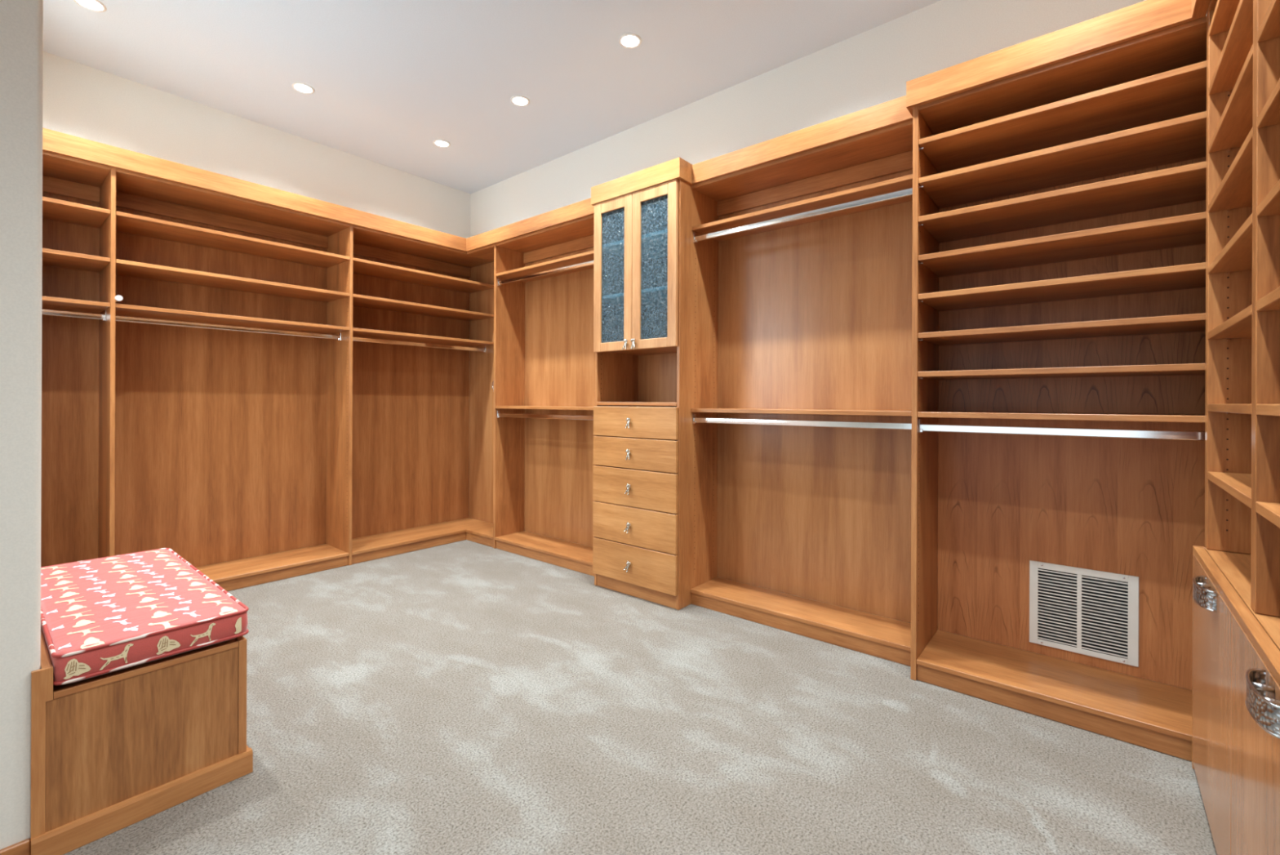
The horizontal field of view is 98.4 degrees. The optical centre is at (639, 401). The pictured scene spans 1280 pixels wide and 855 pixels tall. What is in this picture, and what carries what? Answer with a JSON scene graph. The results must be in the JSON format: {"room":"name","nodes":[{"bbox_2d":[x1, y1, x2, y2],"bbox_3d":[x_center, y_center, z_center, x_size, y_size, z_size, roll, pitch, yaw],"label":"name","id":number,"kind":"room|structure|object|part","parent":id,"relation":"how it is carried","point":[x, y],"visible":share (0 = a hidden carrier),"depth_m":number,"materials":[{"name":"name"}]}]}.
{"room":"walk-in closet","nodes":[
{"label":"walk-in closet","id":0,"kind":"room"},
{"bbox_2d":[0,0,43,849],"bbox_3d":[-3.031,-0.368,1.691,2.588,3.233,1.493,0,0,40],"label":"wall","id":1,"kind":"structure","parent":0,"point":[21,21],"depth_m":1.41,"materials":[{"name":"beige paint"}]},
{"bbox_2d":[0,838,31,854],"bbox_3d":[-2.009,1.158,0.893,0.014,0.069,1.376,0,0,40],"label":"baseboard","id":2,"kind":"structure","parent":1,"relation":"attached to","point":[23,847],"depth_m":1.41,"materials":[{"name":"brown wood"}]},
{"bbox_2d":[42,51,471,567],"bbox_3d":[-2.555,-0.367,4.218,0.100,3.233,3.007,0,0,40],"label":"wall","id":3,"kind":"structure","parent":0,"point":[79,100],"depth_m":3.80,"materials":[{"name":"paint"}]},
{"bbox_2d":[43,0,940,193],"bbox_3d":[-0.956,-2.027,1.931,5.470,0.100,4.500,0,0,40],"label":"ceiling","id":4,"kind":"structure","parent":0,"point":[389,79],"depth_m":3.18,"materials":[{"name":"paint"}]},
{"bbox_2d":[73,0,106,12],"bbox_3d":[-2.737,-1.979,2.747,0.124,0.008,0.124,0,0,40],"label":"recessed light","id":5,"kind":"object","parent":4,"relation":"in","point":[93,5],"visible":1,"depth_m":2.75,"materials":[{"name":"white plastic"}]},
{"bbox_2d":[291,82,314,93],"bbox_3d":[-2.126,-1.976,3.489,0.124,0.008,0.124,0,0,40],"label":"recessed light","id":6,"kind":"object","parent":4,"relation":"in","point":[302,87],"visible":1,"depth_m":3.48,"materials":[{"name":"white plastic"}]},
{"bbox_2d":[433,139,450,147],"bbox_3d":[-1.518,-1.974,4.231,0.124,0.008,0.124,0,0,40],"label":"recessed light","id":7,"kind":"object","parent":4,"relation":"in","point":[441,143],"visible":1,"depth_m":4.22,"materials":[{"name":"white plastic"}]},
{"bbox_2d":[510,95,529,106],"bbox_3d":[-0.787,-1.971,3.626,0.124,0.008,0.124,0,0,40],"label":"recessed light","id":8,"kind":"object","parent":4,"relation":"in","point":[520,100],"visible":1,"depth_m":3.62,"materials":[{"name":"white plastic"}]},
{"bbox_2d":[618,32,641,48],"bbox_3d":[-0.054,-1.968,3.019,0.124,0.008,0.124,0,0,40],"label":"recessed light","id":9,"kind":"object","parent":4,"relation":"in","point":[629,40],"visible":1,"depth_m":3.01,"materials":[{"name":"white plastic"}]},
{"bbox_2d":[62,539,1217,854],"bbox_3d":[-0.969,1.226,1.931,5.270,0.060,4.300,0,0,40],"label":"floor","id":10,"kind":"structure","parent":0,"point":[462,697],"depth_m":1.93,"materials":[{"name":"carpet"}]},
{"bbox_2d":[40,150,115,566],"bbox_3d":[-3.188,-0.055,3.041,0.424,2.483,0.386,0,0,40],"label":"shelving unit","id":11,"kind":"object","parent":10,"relation":"on","point":[77,503],"visible":0.43,"depth_m":3.18,"materials":[{"name":"brown wood"}]},
{"bbox_3d":[-3.331,-1.230,3.162,0.018,0.089,0.345,0,0,40],"label":"nailer rail","id":12,"kind":"part","parent":11,"relation":"part of","materials":[{"name":"brown wood"}]},
{"bbox_3d":[-3.147,-0.480,3.008,0.015,0.033,0.345,0,0,40],"label":"hanging rod","id":13,"kind":"part","parent":11,"relation":"part of","materials":[{"name":"silver metal"}]},
{"bbox_3d":[-3.182,-0.533,3.037,0.411,0.021,0.343,0,0,40],"label":"shelf","id":14,"kind":"part","parent":11,"relation":"part of","materials":[{"name":"brown wood"}]},
{"bbox_3d":[-3.181,-0.780,3.037,0.411,0.021,0.343,0,0,40],"label":"shelf","id":15,"kind":"part","parent":11,"relation":"part of","materials":[{"name":"brown wood"}]},
{"bbox_3d":[-3.180,-1.045,3.037,0.411,0.021,0.343,0,0,40],"label":"shelf","id":16,"kind":"part","parent":11,"relation":"part of","materials":[{"name":"brown wood"}]},
{"bbox_3d":[-3.179,-1.285,3.037,0.412,0.021,0.345,0,0,40],"label":"panel","id":17,"kind":"part","parent":11,"relation":"part of","materials":[{"name":"brown wood"}]},
{"bbox_2d":[101,310,106,320],"bbox_3d":[-3.042,-0.487,3.135,0.025,0.058,0.016,0,0,40],"label":"socket","id":18,"kind":"object","parent":11,"relation":"attached to","point":[103,316],"depth_m":3.13,"materials":[{"name":"silver metal"}]},
{"bbox_2d":[114,294,123,302],"bbox_3d":[-2.918,-0.569,3.080,0.160,0.031,0.031,0,0,40],"label":"rod","id":19,"kind":"object","parent":11,"relation":"attached to","point":[117,298],"visible":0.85,"depth_m":3.03,"materials":[{"name":"silver metal"}]},
{"bbox_2d":[42,127,466,252],"bbox_3d":[-2.307,-1.344,3.749,0.022,0.110,2.594,0,0,40],"label":"crown molding","id":20,"kind":"structure","parent":11,"relation":"attached to","point":[53,141],"depth_m":3.43,"materials":[{"name":"brown wood"}]},
{"bbox_2d":[30,627,253,854],"bbox_3d":[-1.852,0.944,1.969,1.168,0.496,0.482,0,0,40],"label":"storage bench","id":21,"kind":"object","parent":10,"relation":"on","point":[112,752],"visible":0.59,"depth_m":1.57,"materials":[{"name":"brown wood"}]},
{"bbox_3d":[-1.852,1.157,1.969,1.168,0.069,0.482,0,0,40],"label":"molding","id":22,"kind":"part","parent":21,"relation":"part of","materials":[{"name":"brown wood"}]},
{"bbox_2d":[40,547,248,684],"bbox_3d":[-1.840,0.707,1.980,1.163,0.110,0.440,0,0,40],"label":"seat cushion","id":23,"kind":"object","parent":21,"relation":"on","point":[100,615],"visible":0.94,"depth_m":1.74,"materials":[{"name":"red fabric"}]},
{"bbox_3d":[-1.414,0.773,1.609,0.012,0.018,0.406,0,0,40],"label":"rail","id":24,"kind":"part","parent":21,"relation":"part of","materials":[{"name":"brown wood"}]},
{"bbox_3d":[-1.715,0.943,2.138,1.124,0.360,0.020,0,0,40],"label":"panel","id":25,"kind":"part","parent":21,"relation":"part of","materials":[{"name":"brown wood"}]},
{"bbox_2d":[114,168,353,591],"bbox_3d":[-2.662,-0.053,3.677,0.424,2.483,1.264,0,0,40],"label":"shelving unit","id":26,"kind":"object","parent":10,"relation":"on","point":[233,317],"visible":0.88,"depth_m":3.76,"materials":[{"name":"brown wood"}]},
{"bbox_3d":[-2.811,-1.228,3.790,0.018,0.089,1.242,0,0,40],"label":"nailer rail","id":27,"kind":"part","parent":26,"relation":"part of","materials":[{"name":"brown wood"}]},
{"bbox_3d":[-2.627,-0.478,3.636,0.015,0.033,1.242,0,0,40],"label":"hanging rod","id":28,"kind":"part","parent":26,"relation":"part of","materials":[{"name":"silver metal"}]},
{"bbox_3d":[-2.662,-0.531,3.665,0.411,0.021,1.241,0,0,40],"label":"shelf","id":29,"kind":"part","parent":26,"relation":"part of","materials":[{"name":"brown wood"}]},
{"bbox_3d":[-2.661,-0.778,3.665,0.411,0.021,1.241,0,0,40],"label":"shelf","id":30,"kind":"part","parent":26,"relation":"part of","materials":[{"name":"brown wood"}]},
{"bbox_3d":[-2.659,-1.283,3.665,0.412,0.021,1.242,0,0,40],"label":"panel","id":31,"kind":"part","parent":26,"relation":"part of","materials":[{"name":"brown wood"}]},
{"bbox_3d":[-2.660,-1.043,3.665,0.411,0.021,1.241,0,0,40],"label":"shelf","id":32,"kind":"part","parent":26,"relation":"part of","materials":[{"name":"brown wood"}]},
{"bbox_2d":[351,225,493,564],"bbox_3d":[-1.710,-0.049,4.524,0.811,2.483,1.254,0,0,40],"label":"shelving unit","id":33,"kind":"object","parent":10,"relation":"on","point":[423,359],"visible":0.6,"depth_m":4.79,"materials":[{"name":"brown wood"}]},
{"bbox_3d":[-2.005,-1.224,4.764,0.018,0.089,1.242,0,0,40],"label":"nailer rail","id":34,"kind":"part","parent":33,"relation":"part of","materials":[{"name":"brown wood"}]},
{"bbox_3d":[-1.821,-0.475,4.609,0.015,0.033,1.242,0,0,40],"label":"hanging rod","id":35,"kind":"part","parent":33,"relation":"part of","materials":[{"name":"silver metal"}]},
{"bbox_3d":[-1.856,-0.528,4.638,0.411,0.021,1.240,0,0,40],"label":"shelf","id":36,"kind":"part","parent":33,"relation":"part of","materials":[{"name":"brown wood"}]},
{"bbox_3d":[-1.855,-0.775,4.638,0.411,0.021,1.240,0,0,40],"label":"shelf","id":37,"kind":"part","parent":33,"relation":"part of","materials":[{"name":"brown wood"}]},
{"bbox_3d":[-1.854,-1.040,4.638,0.411,0.021,1.240,0,0,40],"label":"shelf","id":38,"kind":"part","parent":33,"relation":"part of","materials":[{"name":"brown wood"}]},
{"bbox_3d":[-1.853,-1.280,4.638,0.412,0.021,1.242,0,0,40],"label":"panel","id":39,"kind":"part","parent":33,"relation":"part of","materials":[{"name":"brown wood"}]},
{"bbox_3d":[-1.245,-1.277,4.747,0.386,0.021,0.298,0,0,40],"label":"panel","id":40,"kind":"part","parent":33,"relation":"part of","materials":[{"name":"brown wood"}]},
{"bbox_3d":[-1.309,-0.093,4.998,0.798,2.392,0.012,0,0,40],"label":"panel","id":41,"kind":"part","parent":33,"relation":"part of","materials":[{"name":"brown wood"}]},
{"bbox_2d":[493,214,595,576],"bbox_3d":[-0.609,-0.045,4.224,1.268,2.483,0.311,0,0,40],"label":"shelving unit","id":42,"kind":"object","parent":10,"relation":"on","point":[544,355],"visible":0.68,"depth_m":4.47,"materials":[{"name":"brown wood"}]},
{"bbox_2d":[466,197,594,252],"bbox_3d":[-0.864,-1.338,4.224,1.640,0.110,0.022,0,0,40],"label":"crown molding","id":43,"kind":"structure","parent":42,"relation":"attached to","point":[584,208],"depth_m":4.16,"materials":[{"name":"brown wood"}]},
{"bbox_3d":[-0.603,0.048,4.211,1.240,0.021,0.298,0,0,40],"label":"shelf","id":44,"kind":"part","parent":42,"relation":"part of","materials":[{"name":"brown wood"}]},
{"bbox_3d":[-0.598,-1.275,4.212,1.242,0.021,0.299,0,0,40],"label":"panel","id":45,"kind":"part","parent":42,"relation":"part of","materials":[{"name":"brown wood"}]},
{"bbox_3d":[-0.599,-1.027,4.211,1.240,0.021,0.298,0,0,40],"label":"shelf","id":46,"kind":"part","parent":42,"relation":"part of","materials":[{"name":"brown wood"}]},
{"bbox_3d":[-0.679,0.111,4.120,1.242,0.033,0.015,0,0,40],"label":"hanging rod","id":47,"kind":"part","parent":42,"relation":"part of","materials":[{"name":"silver metal"}]},
{"bbox_3d":[-0.675,-0.966,4.120,1.242,0.033,0.015,0,0,40],"label":"hanging rod","id":48,"kind":"part","parent":42,"relation":"part of","materials":[{"name":"silver metal"}]},
{"bbox_3d":[-0.509,-1.218,4.319,1.242,0.089,0.018,0,0,40],"label":"nailer rail","id":49,"kind":"part","parent":42,"relation":"part of","materials":[{"name":"brown wood"}]},
{"bbox_3d":[-0.503,-0.090,4.331,1.242,2.392,0.012,0,0,40],"label":"panel","id":50,"kind":"part","parent":42,"relation":"part of","materials":[{"name":"brown wood"}]},
{"bbox_2d":[591,156,718,609],"bbox_3d":[0.084,-0.097,3.536,0.707,2.593,0.489,0,0,40],"label":"tower","id":51,"kind":"object","parent":10,"relation":"on","point":[655,289],"visible":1,"depth_m":3.38,"materials":[{"name":"brown wood"}]},
{"bbox_3d":[-0.170,-0.800,3.494,0.324,0.960,0.021,0,0,40],"label":"door","id":52,"kind":"part","parent":51,"relation":"part of","materials":[{"name":"brown wood"}]},
{"bbox_3d":[-0.150,-0.043,3.768,0.020,2.482,0.429,0,0,40],"label":"panel","id":53,"kind":"part","parent":51,"relation":"part of","materials":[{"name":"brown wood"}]},
{"bbox_3d":[-0.090,-0.350,3.388,0.033,0.066,0.038,0,0,40],"label":"knob","id":54,"kind":"part","parent":51,"relation":"part of","materials":[{"name":"grey metal"}]},
{"bbox_3d":[-0.077,1.005,3.370,0.044,0.068,0.033,0,0,-13],"label":"knob","id":55,"kind":"part","parent":51,"relation":"part of","materials":[{"name":"grey metal"}]},
{"bbox_3d":[-0.076,0.769,3.371,0.043,0.068,0.032,0,0,-15],"label":"knob","id":56,"kind":"part","parent":51,"relation":"part of","materials":[{"name":"grey metal"}]},
{"bbox_3d":[-0.073,0.535,3.372,0.039,0.067,0.031,0,0,-32],"label":"knob","id":57,"kind":"part","parent":51,"relation":"part of","materials":[{"name":"grey metal"}]},
{"bbox_3d":[-0.072,0.323,3.371,0.031,0.066,0.040,0,0,14],"label":"knob","id":58,"kind":"part","parent":51,"relation":"part of","materials":[{"name":"grey metal"}]},
{"bbox_3d":[-0.072,0.131,3.371,0.033,0.066,0.038,0,0,40],"label":"knob","id":59,"kind":"part","parent":51,"relation":"part of","materials":[{"name":"grey metal"}]},
{"bbox_3d":[-0.041,-0.350,3.346,0.032,0.066,0.040,0,0,11],"label":"knob","id":60,"kind":"part","parent":51,"relation":"part of","materials":[{"name":"grey metal"}]},
{"bbox_2d":[602,228,667,261],"bbox_3d":[0.101,-0.999,3.551,0.634,0.022,0.423,0,0,40],"label":"shelf","id":61,"kind":"object","parent":51,"relation":"attached to","point":[655,244],"depth_m":3.52,"materials":[{"name":"clear glass"}]},
{"bbox_2d":[602,284,667,307],"bbox_3d":[0.100,-0.669,3.551,0.634,0.022,0.423,0,0,40],"label":"shelf","id":62,"kind":"object","parent":51,"relation":"attached to","point":[654,297],"depth_m":3.50,"materials":[{"name":"clear glass"}]},
{"bbox_3d":[-0.045,0.999,3.385,0.665,0.233,0.021,0,0,40],"label":"drawer","id":63,"kind":"part","parent":51,"relation":"part of","materials":[{"name":"brown wood"}]},
{"bbox_3d":[-0.044,0.763,3.385,0.665,0.229,0.021,0,0,40],"label":"drawer","id":64,"kind":"part","parent":51,"relation":"part of","materials":[{"name":"brown wood"}]},
{"bbox_3d":[-0.043,0.529,3.385,0.665,0.228,0.021,0,0,40],"label":"drawer","id":65,"kind":"part","parent":51,"relation":"part of","materials":[{"name":"brown wood"}]},
{"bbox_3d":[-0.042,0.317,3.385,0.665,0.186,0.021,0,0,40],"label":"drawer","id":66,"kind":"part","parent":51,"relation":"part of","materials":[{"name":"brown wood"}]},
{"bbox_3d":[-0.042,0.125,3.385,0.665,0.188,0.021,0,0,40],"label":"drawer","id":67,"kind":"part","parent":51,"relation":"part of","materials":[{"name":"brown wood"}]},
{"bbox_3d":[0.104,-1.272,3.554,0.636,0.021,0.416,0,0,40],"label":"panel","id":68,"kind":"part","parent":51,"relation":"part of","materials":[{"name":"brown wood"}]},
{"bbox_3d":[-0.001,-1.337,3.429,0.707,0.113,0.146,0,0,40],"label":"crown molding","id":69,"kind":"part","parent":51,"relation":"part of","materials":[{"name":"brown wood"}]},
{"bbox_3d":[0.086,-0.799,3.282,0.332,0.960,0.021,0,0,40],"label":"door","id":70,"kind":"part","parent":51,"relation":"part of","materials":[{"name":"brown wood"}]},
{"bbox_3d":[0.236,-0.081,3.719,0.636,2.403,0.012,0,0,40],"label":"panel","id":71,"kind":"part","parent":51,"relation":"part of","materials":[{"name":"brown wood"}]},
{"bbox_3d":[0.356,-0.041,3.349,0.020,2.482,0.429,0,0,40],"label":"panel","id":72,"kind":"part","parent":51,"relation":"part of","materials":[{"name":"brown wood"}]},
{"bbox_2d":[690,120,912,666],"bbox_3d":[0.876,-0.039,2.996,1.230,2.483,0.311,0,0,40],"label":"shelving unit","id":73,"kind":"object","parent":10,"relation":"on","point":[814,410],"visible":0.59,"depth_m":3.04,"materials":[{"name":"brown wood"}]},
{"bbox_2d":[693,232,697,243],"bbox_3d":[0.332,-0.974,3.286,0.016,0.058,0.025,0,0,40],"label":"socket","id":74,"kind":"object","parent":73,"relation":"attached to","point":[695,237],"depth_m":3.28,"materials":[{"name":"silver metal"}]},
{"bbox_3d":[0.871,0.054,2.991,1.228,0.021,0.298,0,0,40],"label":"shelf","id":75,"kind":"part","parent":73,"relation":"part of","materials":[{"name":"brown wood"}]},
{"bbox_3d":[0.877,-1.269,2.991,1.230,0.021,0.299,0,0,40],"label":"panel","id":76,"kind":"part","parent":73,"relation":"part of","materials":[{"name":"brown wood"}]},
{"bbox_3d":[0.875,-1.021,2.991,1.228,0.021,0.298,0,0,40],"label":"shelf","id":77,"kind":"part","parent":73,"relation":"part of","materials":[{"name":"brown wood"}]},
{"bbox_3d":[0.795,0.111,2.899,1.230,0.033,0.015,0,0,40],"label":"hanging rod","id":78,"kind":"part","parent":73,"relation":"part of","materials":[{"name":"silver metal"}]},
{"bbox_3d":[0.799,-0.965,2.899,1.230,0.033,0.015,0,0,40],"label":"hanging rod","id":79,"kind":"part","parent":73,"relation":"part of","materials":[{"name":"silver metal"}]},
{"bbox_3d":[0.966,-1.213,3.099,1.230,0.089,0.018,0,0,40],"label":"nailer rail","id":80,"kind":"part","parent":73,"relation":"part of","materials":[{"name":"brown wood"}]},
{"bbox_2d":[911,15,1206,761],"bbox_3d":[1.807,-0.035,2.151,1.281,2.483,0.424,0,0,40],"label":"shelving unit","id":81,"kind":"object","parent":10,"relation":"on","point":[1059,273],"visible":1,"depth_m":2.28,"materials":[{"name":"brown wood"}]},
{"bbox_2d":[919,418,924,432],"bbox_3d":[1.227,0.106,2.408,0.016,0.058,0.025,0,0,40],"label":"socket","id":82,"kind":"object","parent":81,"relation":"attached to","point":[921,425],"depth_m":2.40,"materials":[{"name":"silver metal"}]},
{"bbox_2d":[692,0,1198,184],"bbox_3d":[1.083,-1.331,2.539,2.094,0.110,0.135,0,0,40],"label":"crown molding","id":83,"kind":"structure","parent":81,"relation":"attached to","point":[1146,17],"depth_m":2.24,"materials":[{"name":"brown wood"}]},
{"bbox_3d":[1.811,0.058,2.139,1.257,0.022,0.411,0,0,40],"label":"shelf","id":84,"kind":"part","parent":81,"relation":"part of","materials":[{"name":"brown wood"}]},
{"bbox_3d":[1.812,-0.116,2.139,1.257,0.022,0.411,0,0,40],"label":"shelf","id":85,"kind":"part","parent":81,"relation":"part of","materials":[{"name":"brown wood"}]},
{"bbox_3d":[1.813,-0.282,2.139,1.257,0.022,0.411,0,0,40],"label":"shelf","id":86,"kind":"part","parent":81,"relation":"part of","materials":[{"name":"brown wood"}]},
{"bbox_3d":[1.813,-0.450,2.139,1.257,0.022,0.411,0,0,40],"label":"shelf","id":87,"kind":"part","parent":81,"relation":"part of","materials":[{"name":"brown wood"}]},
{"bbox_3d":[1.814,-0.617,2.139,1.257,0.022,0.411,0,0,40],"label":"shelf","id":88,"kind":"part","parent":81,"relation":"part of","materials":[{"name":"brown wood"}]},
{"bbox_3d":[1.817,-1.265,2.139,1.258,0.021,0.412,0,0,40],"label":"panel","id":89,"kind":"part","parent":81,"relation":"part of","materials":[{"name":"brown wood"}]},
{"bbox_3d":[1.815,-0.784,2.139,1.257,0.022,0.411,0,0,40],"label":"shelf","id":90,"kind":"part","parent":81,"relation":"part of","materials":[{"name":"brown wood"}]},
{"bbox_3d":[1.815,-0.950,2.139,1.257,0.022,0.411,0,0,40],"label":"shelf","id":91,"kind":"part","parent":81,"relation":"part of","materials":[{"name":"brown wood"}]},
{"bbox_3d":[1.816,-1.117,2.139,1.257,0.022,0.411,0,0,40],"label":"shelf","id":92,"kind":"part","parent":81,"relation":"part of","materials":[{"name":"brown wood"}]},
{"bbox_3d":[1.706,0.115,2.012,1.258,0.033,0.015,0,0,40],"label":"hanging rod","id":93,"kind":"part","parent":81,"relation":"part of","materials":[{"name":"silver metal"}]},
{"bbox_3d":[1.947,-0.080,2.303,1.258,2.392,0.012,0,0,40],"label":"panel","id":94,"kind":"part","parent":81,"relation":"part of","materials":[{"name":"brown wood"}]},
{"bbox_2d":[1029,560,1138,666],"bbox_3d":[1.875,0.890,2.346,0.362,0.364,0.008,0,0,40],"label":"wall vent","id":95,"kind":"object","parent":81,"relation":"attached to","point":[1088,611],"visible":1,"depth_m":2.34,"materials":[{"name":"white metal"}]},
{"bbox_2d":[1191,545,1279,854],"bbox_3d":[1.270,0.839,0.857,0.453,0.731,2.209,0,0,40],"label":"base cabinet","id":96,"kind":"object","parent":10,"relation":"on","point":[1236,669],"visible":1,"depth_m":1.30,"materials":[{"name":"brown wood"}]},
{"bbox_3d":[1.982,0.841,1.689,0.416,0.731,0.019,0,0,40],"label":"panel","id":97,"kind":"part","parent":96,"relation":"part of","materials":[{"name":"brown wood"}]},
{"bbox_3d":[1.558,0.527,1.530,0.034,0.048,0.176,0,0,40],"label":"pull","id":98,"kind":"part","parent":96,"relation":"part of","materials":[{"name":"silver metal"}]},
{"bbox_2d":[1204,0,1253,554],"bbox_3d":[1.780,-0.401,1.417,0.388,1.750,0.704,0,0,40],"label":"shelving unit","id":99,"kind":"object","parent":96,"relation":"on","point":[1229,23],"visible":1,"depth_m":1.73,"materials":[{"name":"brown wood"}]},
{"bbox_3d":[1.764,-1.266,1.403,0.376,0.021,0.659,0,0,40],"label":"panel","id":100,"kind":"part","parent":99,"relation":"part of","materials":[{"name":"brown wood"}]},
{"bbox_3d":[1.764,-1.186,1.403,0.376,0.024,0.657,0,0,40],"label":"shelf","id":101,"kind":"part","parent":99,"relation":"part of","materials":[{"name":"brown wood"}]},
{"bbox_3d":[1.758,0.236,1.403,0.376,0.024,0.657,0,0,40],"label":"shelf","id":102,"kind":"part","parent":99,"relation":"part of","materials":[{"name":"brown wood"}]},
{"bbox_3d":[1.759,0.019,1.403,0.376,0.024,0.657,0,0,40],"label":"shelf","id":103,"kind":"part","parent":99,"relation":"part of","materials":[{"name":"brown wood"}]},
{"bbox_3d":[1.760,-0.211,1.403,0.376,0.024,0.657,0,0,40],"label":"shelf","id":104,"kind":"part","parent":99,"relation":"part of","materials":[{"name":"brown wood"}]},
{"bbox_3d":[1.761,-0.421,1.403,0.376,0.024,0.657,0,0,40],"label":"shelf","id":105,"kind":"part","parent":99,"relation":"part of","materials":[{"name":"brown wood"}]},
{"bbox_3d":[1.762,-0.619,1.403,0.376,0.024,0.657,0,0,40],"label":"shelf","id":106,"kind":"part","parent":99,"relation":"part of","materials":[{"name":"brown wood"}]},
{"bbox_3d":[1.763,-0.810,1.403,0.376,0.024,0.657,0,0,40],"label":"shelf","id":107,"kind":"part","parent":99,"relation":"part of","materials":[{"name":"brown wood"}]},
{"bbox_3d":[1.763,-0.995,1.403,0.376,0.024,0.657,0,0,40],"label":"shelf","id":108,"kind":"part","parent":99,"relation":"part of","materials":[{"name":"brown wood"}]},
{"bbox_3d":[1.096,0.525,0.972,0.034,0.048,0.176,0,0,40],"label":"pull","id":109,"kind":"part","parent":96,"relation":"part of","materials":[{"name":"silver metal"}]},
{"bbox_2d":[1250,0,1279,617],"bbox_3d":[1.322,-0.403,0.864,0.388,1.750,0.730,0,0,40],"label":"shelving unit","id":110,"kind":"object","parent":96,"relation":"on","point":[1265,333],"visible":1,"depth_m":1.22,"materials":[{"name":"brown wood"}]},
{"bbox_3d":[1.301,0.234,0.850,0.376,0.024,0.682,0,0,40],"label":"shelf","id":111,"kind":"part","parent":110,"relation":"part of","materials":[{"name":"brown wood"}]},
{"bbox_3d":[1.302,0.017,0.850,0.376,0.024,0.682,0,0,40],"label":"shelf","id":112,"kind":"part","parent":110,"relation":"part of","materials":[{"name":"brown wood"}]},
{"bbox_3d":[1.303,-0.213,0.850,0.376,0.024,0.682,0,0,40],"label":"shelf","id":113,"kind":"part","parent":110,"relation":"part of","materials":[{"name":"brown wood"}]},
{"bbox_3d":[1.304,-0.423,0.850,0.376,0.024,0.682,0,0,40],"label":"shelf","id":114,"kind":"part","parent":110,"relation":"part of","materials":[{"name":"brown wood"}]},
{"bbox_3d":[1.304,-0.621,0.850,0.376,0.024,0.682,0,0,40],"label":"shelf","id":115,"kind":"part","parent":110,"relation":"part of","materials":[{"name":"brown wood"}]},
{"bbox_3d":[1.305,-0.812,0.850,0.376,0.024,0.682,0,0,40],"label":"shelf","id":116,"kind":"part","parent":110,"relation":"part of","materials":[{"name":"brown wood"}]},
{"bbox_3d":[0.842,-0.405,0.284,0.388,1.750,0.775,0,0,40],"label":"shelving unit","id":117,"kind":"object","parent":96,"relation":"on","visible":0},
{"bbox_2d":[1191,0,1210,18],"bbox_3d":[1.147,-1.331,0.979,0.035,0.110,2.229,0,0,40],"label":"crown molding","id":118,"kind":"structure","parent":117,"relation":"attached to","point":[1199,7],"depth_m":1.79,"materials":[{"name":"brown wood"}]},
{"bbox_2d":[470,0,1191,690],"bbox_3d":[0.479,-0.355,3.593,5.370,3.233,0.100,0,0,40],"label":"wall","id":119,"kind":"structure","parent":0,"point":[872,67],"depth_m":3.17,"materials":[{"name":"paint"}]}
]}

